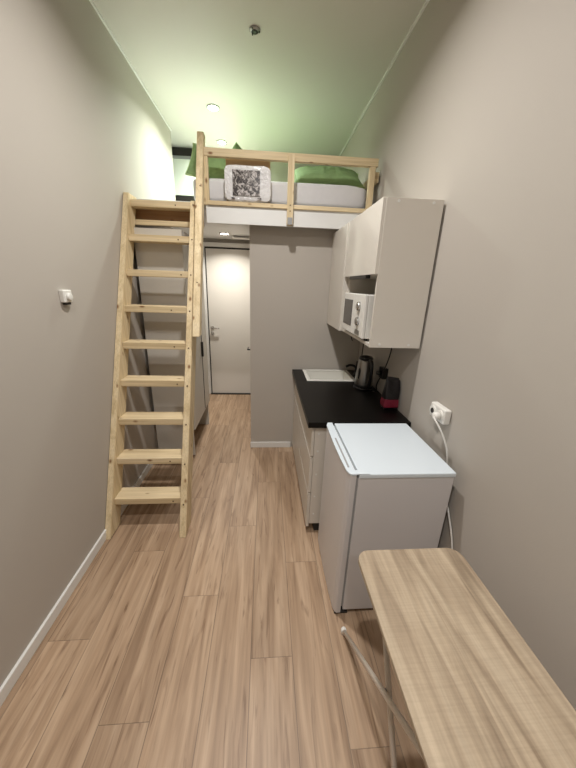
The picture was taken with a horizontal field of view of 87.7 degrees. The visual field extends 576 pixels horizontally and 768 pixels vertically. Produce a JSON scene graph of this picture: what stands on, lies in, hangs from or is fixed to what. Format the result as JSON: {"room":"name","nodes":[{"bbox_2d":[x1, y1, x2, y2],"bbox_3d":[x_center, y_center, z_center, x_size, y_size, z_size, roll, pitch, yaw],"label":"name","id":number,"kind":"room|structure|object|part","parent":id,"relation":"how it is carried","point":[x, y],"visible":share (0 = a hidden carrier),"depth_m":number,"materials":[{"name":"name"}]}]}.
{"room":"studio apartment","nodes":[
{"label":"studio apartment","id":0,"kind":"room"},
{"bbox_2d":[0,0,175,686],"bbox_3d":[-1.158,-0.229,0.685,0.120,3.173,6.400,1,18,-4],"label":"wall","id":1,"kind":"structure","parent":0,"point":[79,130],"depth_m":1.52,"materials":[{"name":"beige paint"}]},
{"bbox_2d":[58,290,72,304],"bbox_3d":[-1.142,-0.449,1.553,0.037,0.074,0.070,1,18,-4],"label":"wall thermostat","id":2,"kind":"object","parent":1,"relation":"attached to","point":[66,297],"visible":1,"depth_m":1.54,"materials":[{"name":"white plastic"}]},
{"bbox_2d":[0,464,152,706],"bbox_3d":[-1.096,1.455,0.550,0.014,0.062,4.880,1,18,-4],"label":"baseboard","id":3,"kind":"structure","parent":1,"relation":"attached to","point":[8,684],"depth_m":1.47,"materials":[{"name":"white wood"}]},
{"bbox_2d":[89,0,171,130],"bbox_3d":[-1.044,-1.744,0.245,0.012,0.014,6.300,1,18,-4],"label":"trim","id":4,"kind":"structure","parent":1,"relation":"attached to","point":[91,1],"depth_m":2.17,"materials":[{"name":"white"}]},
{"bbox_2d":[0,394,425,767],"bbox_3d":[-0.551,1.245,1.507,3.041,0.100,7.150,1,18,-4],"label":"floor","id":5,"kind":"structure","parent":0,"point":[222,644],"depth_m":1.40,"materials":[{"name":"brown laminate"}]},
{"bbox_2d":[105,131,204,539],"bbox_3d":[-0.906,-0.424,2.114,0.586,2.670,1.151,1,18,-4],"label":"ladder","id":6,"kind":"object","parent":5,"relation":"on","point":[117,495],"visible":1,"depth_m":2.12,"materials":[{"name":"brown wood"}]},
{"bbox_3d":[-0.640,-1.097,2.161,0.049,1.405,0.678,0,18,-6],"label":"handrail","id":7,"kind":"part","parent":6,"relation":"part of","materials":[{"name":"brown wood"}]},
{"bbox_2d":[134,227,209,454],"bbox_3d":[-1.044,-0.352,2.954,0.375,2.000,0.760,1,18,-4],"label":"wardrobe","id":8,"kind":"object","parent":5,"relation":"on","point":[150,256],"visible":0.65,"depth_m":2.54,"materials":[{"name":"grey laminate"}]},
{"bbox_3d":[-0.872,-0.450,2.790,0.018,1.700,0.486,1,18,-4],"label":"door","id":9,"kind":"part","parent":8,"relation":"part of","materials":[{"name":"grey laminate"}]},
{"bbox_3d":[-0.874,-0.356,3.062,0.020,0.150,0.024,1,18,-4],"label":"door handle","id":10,"kind":"part","parent":8,"relation":"part of","materials":[{"name":"black plastic"}]},
{"bbox_3d":[-1.088,-0.469,3.304,0.337,2.000,0.018,1,18,-4],"label":"panel","id":11,"kind":"part","parent":8,"relation":"part of","materials":[{"name":"grey laminate"}]},
{"bbox_3d":[-0.898,-0.571,3.153,0.018,1.700,0.266,1,18,-4],"label":"door","id":12,"kind":"part","parent":8,"relation":"part of","materials":[{"name":"grey laminate"}]},
{"bbox_2d":[292,385,300,474],"bbox_3d":[0.364,0.374,2.792,0.581,0.812,0.563,1,18,-4],"label":"base cabinet","id":13,"kind":"object","parent":5,"relation":"on","point":[297,403],"visible":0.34,"depth_m":2.73,"materials":[{"name":"beige laminate"}]},
{"bbox_3d":[0.093,0.088,2.678,0.018,0.202,0.559,1,18,-4],"label":"drawer","id":14,"kind":"part","parent":13,"relation":"part of","materials":[{"name":"beige laminate"}]},
{"bbox_2d":[298,405,326,529],"bbox_3d":[0.403,0.555,2.246,0.581,0.812,0.587,1,18,-4],"label":"base cabinet","id":15,"kind":"object","parent":5,"relation":"on","point":[312,441],"visible":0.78,"depth_m":2.00,"materials":[{"name":"beige laminate"}]},
{"bbox_3d":[0.115,0.759,2.293,0.018,0.267,0.582,1,18,-4],"label":"drawer","id":16,"kind":"part","parent":15,"relation":"part of","materials":[{"name":"beige laminate"}]},
{"bbox_3d":[0.124,0.498,2.207,0.018,0.258,0.582,1,18,-4],"label":"drawer","id":17,"kind":"part","parent":15,"relation":"part of","materials":[{"name":"beige laminate"}]},
{"bbox_3d":[0.132,0.268,2.132,0.018,0.202,0.582,1,18,-4],"label":"drawer","id":18,"kind":"part","parent":15,"relation":"part of","materials":[{"name":"beige laminate"}]},
{"bbox_2d":[292,369,410,427],"bbox_3d":[0.396,0.064,2.376,0.632,0.037,1.186,1,18,-4],"label":"countertop","id":19,"kind":"structure","parent":15,"relation":"on","point":[322,402],"depth_m":2.08,"materials":[{"name":"black laminate"}]},
{"bbox_2d":[302,369,354,381],"bbox_3d":[0.364,-0.005,2.766,0.434,0.168,0.357,1,18,-4],"label":"sink","id":20,"kind":"object","parent":19,"relation":"in","point":[310,374],"visible":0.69,"depth_m":2.89,"materials":[{"name":"white"}]},
{"bbox_2d":[307,371,350,379],"bbox_3d":[0.363,-0.002,2.768,0.398,0.162,0.323,1,18,-4],"label":"basin","id":21,"kind":"object","parent":20,"relation":"in","point":[311,375],"depth_m":2.90,"materials":[{"name":"white"}]},
{"bbox_2d":[346,361,357,375],"bbox_3d":[0.584,-0.143,2.740,0.125,0.140,0.048,1,18,-4],"label":"faucet","id":22,"kind":"object","parent":19,"relation":"on","point":[348,365],"visible":0.79,"depth_m":2.73,"materials":[{"name":"black metal"}]},
{"bbox_3d":[0.578,-0.148,2.738,0.111,0.071,0.022,1,18,-4],"label":"spout","id":23,"kind":"part","parent":22,"relation":"part of","materials":[{"name":"black metal"}]},
{"bbox_2d":[353,355,373,390],"bbox_3d":[0.623,-0.093,2.387,0.157,0.268,0.187,-15,25,-42],"label":"electric kettle","id":24,"kind":"object","parent":19,"relation":"on","point":[363,381],"visible":1,"depth_m":2.35,"materials":[{"name":"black metal"}]},
{"bbox_3d":[0.617,-0.210,2.361,0.110,0.032,0.110,1,18,-4],"label":"lid","id":25,"kind":"part","parent":24,"relation":"part of","materials":[{"name":"black plastic"}]},
{"bbox_3d":[0.630,-0.079,2.315,0.028,0.221,0.086,1,18,-4],"label":"handle","id":26,"kind":"part","parent":24,"relation":"part of","materials":[{"name":"black plastic"}]},
{"bbox_2d":[380,376,399,409],"bbox_3d":[0.685,0.058,2.002,0.105,0.223,0.082,1,18,-4],"label":"coffee bag","id":27,"kind":"object","parent":19,"relation":"on","point":[390,394],"visible":1,"depth_m":1.98,"materials":[{"name":"black plastic"}]},
{"bbox_2d":[318,417,455,612],"bbox_3d":[0.495,0.641,1.632,0.537,1.038,0.571,1,18,-4],"label":"fridge","id":28,"kind":"object","parent":5,"relation":"on","point":[384,487],"visible":0.82,"depth_m":1.43,"materials":[{"name":"white metal"}]},
{"bbox_3d":[0.246,0.714,1.670,0.042,0.835,0.508,1,18,-4],"label":"door","id":29,"kind":"part","parent":28,"relation":"part of","materials":[{"name":"white metal"}]},
{"bbox_3d":[0.512,0.325,1.559,0.441,0.022,0.510,1,18,-4],"label":"panel","id":30,"kind":"part","parent":28,"relation":"part of","materials":[{"name":"white plastic"}]},
{"bbox_3d":[0.754,0.632,1.495,0.060,0.920,0.278,-5,19,-20],"label":"power cord","id":31,"kind":"part","parent":28,"relation":"part of","materials":[{"name":"white plastic"}]},
{"bbox_2d":[341,548,575,767],"bbox_3d":[0.440,1.041,0.900,0.380,0.730,1.034,1,18,-4],"label":"folding table","id":32,"kind":"object","parent":5,"relation":"on","point":[474,692],"visible":1,"depth_m":0.75,"materials":[{"name":"brown wood"}]},
{"bbox_3d":[0.312,1.014,0.996,0.019,0.700,0.802,1,18,-4],"label":"leg","id":33,"kind":"part","parent":32,"relation":"part of","materials":[{"name":"beige"}]},
{"bbox_3d":[0.333,1.017,0.988,0.019,0.696,0.426,1,18,-4],"label":"leg","id":34,"kind":"part","parent":32,"relation":"part of","materials":[{"name":"beige"}]},
{"bbox_2d":[179,147,337,243],"bbox_3d":[-0.732,-1.382,4.241,2.841,3.173,0.100,1,18,-4],"label":"wall","id":35,"kind":"structure","parent":0,"point":[279,170],"depth_m":3.81,"materials":[{"name":"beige paint"}]},
{"bbox_2d":[172,147,195,200],"bbox_3d":[-1.479,-2.547,3.717,1.000,0.665,0.059,1,18,-4],"label":"window","id":36,"kind":"structure","parent":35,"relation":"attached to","point":[183,183],"depth_m":3.70,"materials":[{"name":"white glass"}]},
{"bbox_2d":[203,242,250,394],"bbox_3d":[-0.730,-0.854,4.305,0.945,2.130,0.108,1,18,-4],"label":"door","id":37,"kind":"structure","parent":35,"relation":"in","point":[226,266],"depth_m":4.26,"materials":[{"name":"white paint"}]},
{"bbox_2d":[93,0,425,155],"bbox_3d":[-0.445,-1.863,0.487,3.041,0.100,7.150,1,18,-4],"label":"ceiling","id":38,"kind":"structure","parent":0,"point":[304,83],"depth_m":2.19,"materials":[{"name":"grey paint"}]},
{"bbox_2d":[206,104,219,111],"bbox_3d":[-0.698,-2.571,2.795,0.120,0.010,0.120,1,18,-4],"label":"recessed light","id":39,"kind":"object","parent":38,"relation":"in","point":[211,107],"visible":1,"depth_m":2.79,"materials":[{"name":"white"}]},
{"bbox_2d":[217,140,226,144],"bbox_3d":[-0.767,-2.797,3.475,0.120,0.010,0.120,1,18,-4],"label":"recessed light","id":40,"kind":"object","parent":38,"relation":"in","point":[220,142],"visible":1,"depth_m":3.47,"materials":[{"name":"white"}]},
{"bbox_2d":[249,25,259,35],"bbox_3d":[-0.214,-2.267,1.927,0.072,0.013,0.072,1,18,-4],"label":"sprinkler","id":41,"kind":"object","parent":38,"relation":"attached to","point":[254,30],"visible":1,"depth_m":1.92,"materials":[{"name":"silver metal"}]},
{"bbox_2d":[249,225,359,446],"bbox_3d":[0.109,-0.629,3.627,1.040,2.180,1.650,1,18,-4],"label":"wall partition","id":42,"kind":"structure","parent":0,"point":[290,267],"depth_m":2.77,"materials":[{"name":"beige paint"}]},
{"bbox_2d":[135,147,378,239],"bbox_3d":[-0.294,-1.752,3.131,1.937,0.536,1.826,1,18,-4],"label":"platform","id":43,"kind":"object","parent":42,"relation":"on","point":[233,218],"visible":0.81,"depth_m":2.35,"materials":[{"name":"white wood"}]},
{"bbox_3d":[-0.624,-1.541,2.283,0.042,0.319,0.040,1,18,-4],"label":"post","id":44,"kind":"part","parent":43,"relation":"part of","materials":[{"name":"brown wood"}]},
{"bbox_2d":[232,235,249,239],"bbox_3d":[-0.573,-1.810,3.708,0.220,0.029,0.124,1,18,-4],"label":"ceiling vent","id":45,"kind":"object","parent":43,"relation":"attached to","point":[233,236],"visible":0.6,"depth_m":3.65,"materials":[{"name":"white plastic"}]},
{"bbox_2d":[224,159,270,202],"bbox_3d":[-0.306,-1.567,2.301,0.354,0.318,0.086,1,18,-4],"label":"pillow","id":46,"kind":"object","parent":43,"relation":"on","point":[245,180],"visible":0.86,"depth_m":2.28,"materials":[{"name":"white fabric"}]},
{"bbox_2d":[193,178,366,208],"bbox_3d":[-0.109,-1.785,3.171,1.438,0.216,1.629,1,18,-4],"label":"mattress","id":47,"kind":"object","parent":43,"relation":"on","point":[309,194],"visible":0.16,"depth_m":2.42,"materials":[{"name":"white fabric"}]},
{"bbox_2d":[185,143,225,178],"bbox_3d":[-0.610,-1.778,2.449,0.426,0.349,0.193,1,18,-4],"label":"pillow","id":48,"kind":"object","parent":47,"relation":"on","point":[216,165],"visible":0.34,"depth_m":2.39,"materials":[{"name":"green fabric"}]},
{"bbox_2d":[232,142,241,148],"bbox_3d":[-0.417,-1.858,2.651,0.487,0.483,0.150,-6,20,-23],"label":"pillow","id":49,"kind":"object","parent":47,"relation":"on","point":[236,146],"visible":0.02,"depth_m":2.59,"materials":[{"name":"green fabric"}]},
{"bbox_2d":[294,165,364,188],"bbox_3d":[0.340,-1.790,2.621,0.609,0.240,0.317,1,18,-2],"label":"pillow","id":50,"kind":"object","parent":47,"relation":"on","point":[320,174],"visible":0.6,"depth_m":2.51,"materials":[{"name":"green fabric"}]},
{"bbox_3d":[0.028,-1.396,2.372,1.295,0.030,0.045,1,18,-4],"label":"rail","id":51,"kind":"part","parent":43,"relation":"part of","materials":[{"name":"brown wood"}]},
{"bbox_3d":[0.020,-1.484,2.310,0.048,0.470,0.043,1,18,-4],"label":"post","id":52,"kind":"part","parent":43,"relation":"part of","materials":[{"name":"brown wood"}]},
{"bbox_3d":[0.029,-1.713,2.273,1.338,0.054,0.040,1,18,-4],"label":"rail","id":53,"kind":"part","parent":43,"relation":"part of","materials":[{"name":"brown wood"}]},
{"bbox_3d":[0.651,-1.529,2.379,0.043,0.319,0.040,1,18,-4],"label":"post","id":54,"kind":"part","parent":43,"relation":"part of","materials":[{"name":"brown wood"}]},
{"bbox_3d":[0.684,-1.711,2.604,0.038,0.070,0.488,1,18,-4],"label":"rail","id":55,"kind":"part","parent":43,"relation":"part of","materials":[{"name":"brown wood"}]},
{"bbox_2d":[251,442,289,446],"bbox_3d":[-0.183,0.635,3.145,0.417,0.062,0.014,1,18,-4],"label":"baseboard","id":56,"kind":"structure","parent":42,"relation":"attached to","point":[253,444],"depth_m":3.14,"materials":[{"name":"white wood"}]},
{"bbox_2d":[338,0,575,710],"bbox_3d":[0.879,-0.296,1.100,0.120,3.173,6.950,1,18,-4],"label":"wall","id":57,"kind":"structure","parent":0,"point":[475,112],"depth_m":1.16,"materials":[{"name":"beige paint"}]},
{"bbox_2d":[327,223,348,330],"bbox_3d":[0.549,-0.844,2.451,0.318,0.750,0.495,1,18,-4],"label":"upper cabinet","id":58,"kind":"object","parent":57,"relation":"attached to","point":[339,284],"visible":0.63,"depth_m":2.36,"materials":[{"name":"beige laminate"}]},
{"bbox_2d":[376,366,387,378],"bbox_3d":[0.695,-0.083,2.234,0.070,0.080,0.080,1,18,-4],"label":"wall socket","id":59,"kind":"object","parent":57,"relation":"attached to","point":[382,373],"visible":0.94,"depth_m":2.21,"materials":[{"name":"black plastic"}]},
{"bbox_2d":[339,0,429,155],"bbox_3d":[0.864,-1.797,0.603,0.012,0.014,6.750,1,18,-4],"label":"trim","id":60,"kind":"structure","parent":57,"relation":"attached to","point":[427,1],"depth_m":2.16,"materials":[{"name":"white"}]},
{"bbox_2d":[343,197,443,347],"bbox_3d":[0.575,-0.739,2.135,0.337,0.750,1.132,1,18,-4],"label":"upper cabinet","id":61,"kind":"object","parent":57,"relation":"attached to","point":[392,244],"visible":1,"depth_m":1.61,"materials":[{"name":"beige laminate"}]},
{"bbox_3d":[0.589,-0.317,2.023,0.292,0.018,0.614,1,18,-4],"label":"panel","id":62,"kind":"part","parent":61,"relation":"part of","materials":[{"name":"beige laminate"}]},
{"bbox_2d":[342,293,374,340],"bbox_3d":[0.565,-0.452,1.976,0.326,0.266,0.480,1,18,-4],"label":"microwave","id":63,"kind":"object","parent":61,"relation":"on","point":[358,307],"visible":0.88,"depth_m":1.82,"materials":[{"name":"white plastic"}]},
{"bbox_3d":[0.423,-0.494,2.063,0.020,0.251,0.270,1,18,-4],"label":"door","id":64,"kind":"part","parent":63,"relation":"part of","materials":[{"name":"white plastic"}]},
{"bbox_3d":[0.440,-0.418,1.834,0.020,0.251,0.207,1,18,-4],"label":"control panel","id":65,"kind":"part","parent":63,"relation":"part of","materials":[{"name":"white plastic"}]},
{"bbox_3d":[0.584,-0.460,1.975,0.288,0.251,0.480,1,18,-4],"label":"casing","id":66,"kind":"part","parent":63,"relation":"part of","materials":[{"name":"white plastic"}]},
{"bbox_3d":[0.439,-0.659,1.857,0.026,0.019,0.350,1,18,-4],"label":"handle","id":67,"kind":"part","parent":61,"relation":"part of","materials":[{"name":"black plastic"}]},
{"bbox_3d":[0.587,-0.763,2.208,0.276,0.750,0.017,1,18,-4],"label":"panel","id":68,"kind":"part","parent":61,"relation":"part of","materials":[{"name":"beige laminate"}]},
{"bbox_2d":[348,274,376,278],"bbox_3d":[0.601,-0.683,1.903,0.292,0.018,0.614,1,18,-4],"label":"shelf","id":69,"kind":"object","parent":61,"relation":"attached to","point":[373,276],"depth_m":1.90,"materials":[{"name":"beige laminate"}]},
{"bbox_3d":[0.451,-0.852,1.836,0.018,0.358,0.646,1,18,-4],"label":"door","id":70,"kind":"part","parent":61,"relation":"part of","materials":[{"name":"beige laminate"}]},
{"bbox_2d":[373,348,391,391],"bbox_3d":[0.697,-0.125,2.195,0.023,0.447,0.188,-2,18,-11],"label":"power cable","id":71,"kind":"object","parent":61,"relation":"hanging from","point":[391,348],"visible":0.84,"depth_m":2.16,"materials":[{"name":"black plastic"}]},
{"bbox_2d":[429,402,451,424],"bbox_3d":[0.746,0.144,1.506,0.074,0.075,0.130,1,18,-4],"label":"wall outlet","id":72,"kind":"object","parent":57,"relation":"attached to","point":[442,414],"visible":1,"depth_m":1.46,"materials":[{"name":"white plastic"}]}
]}

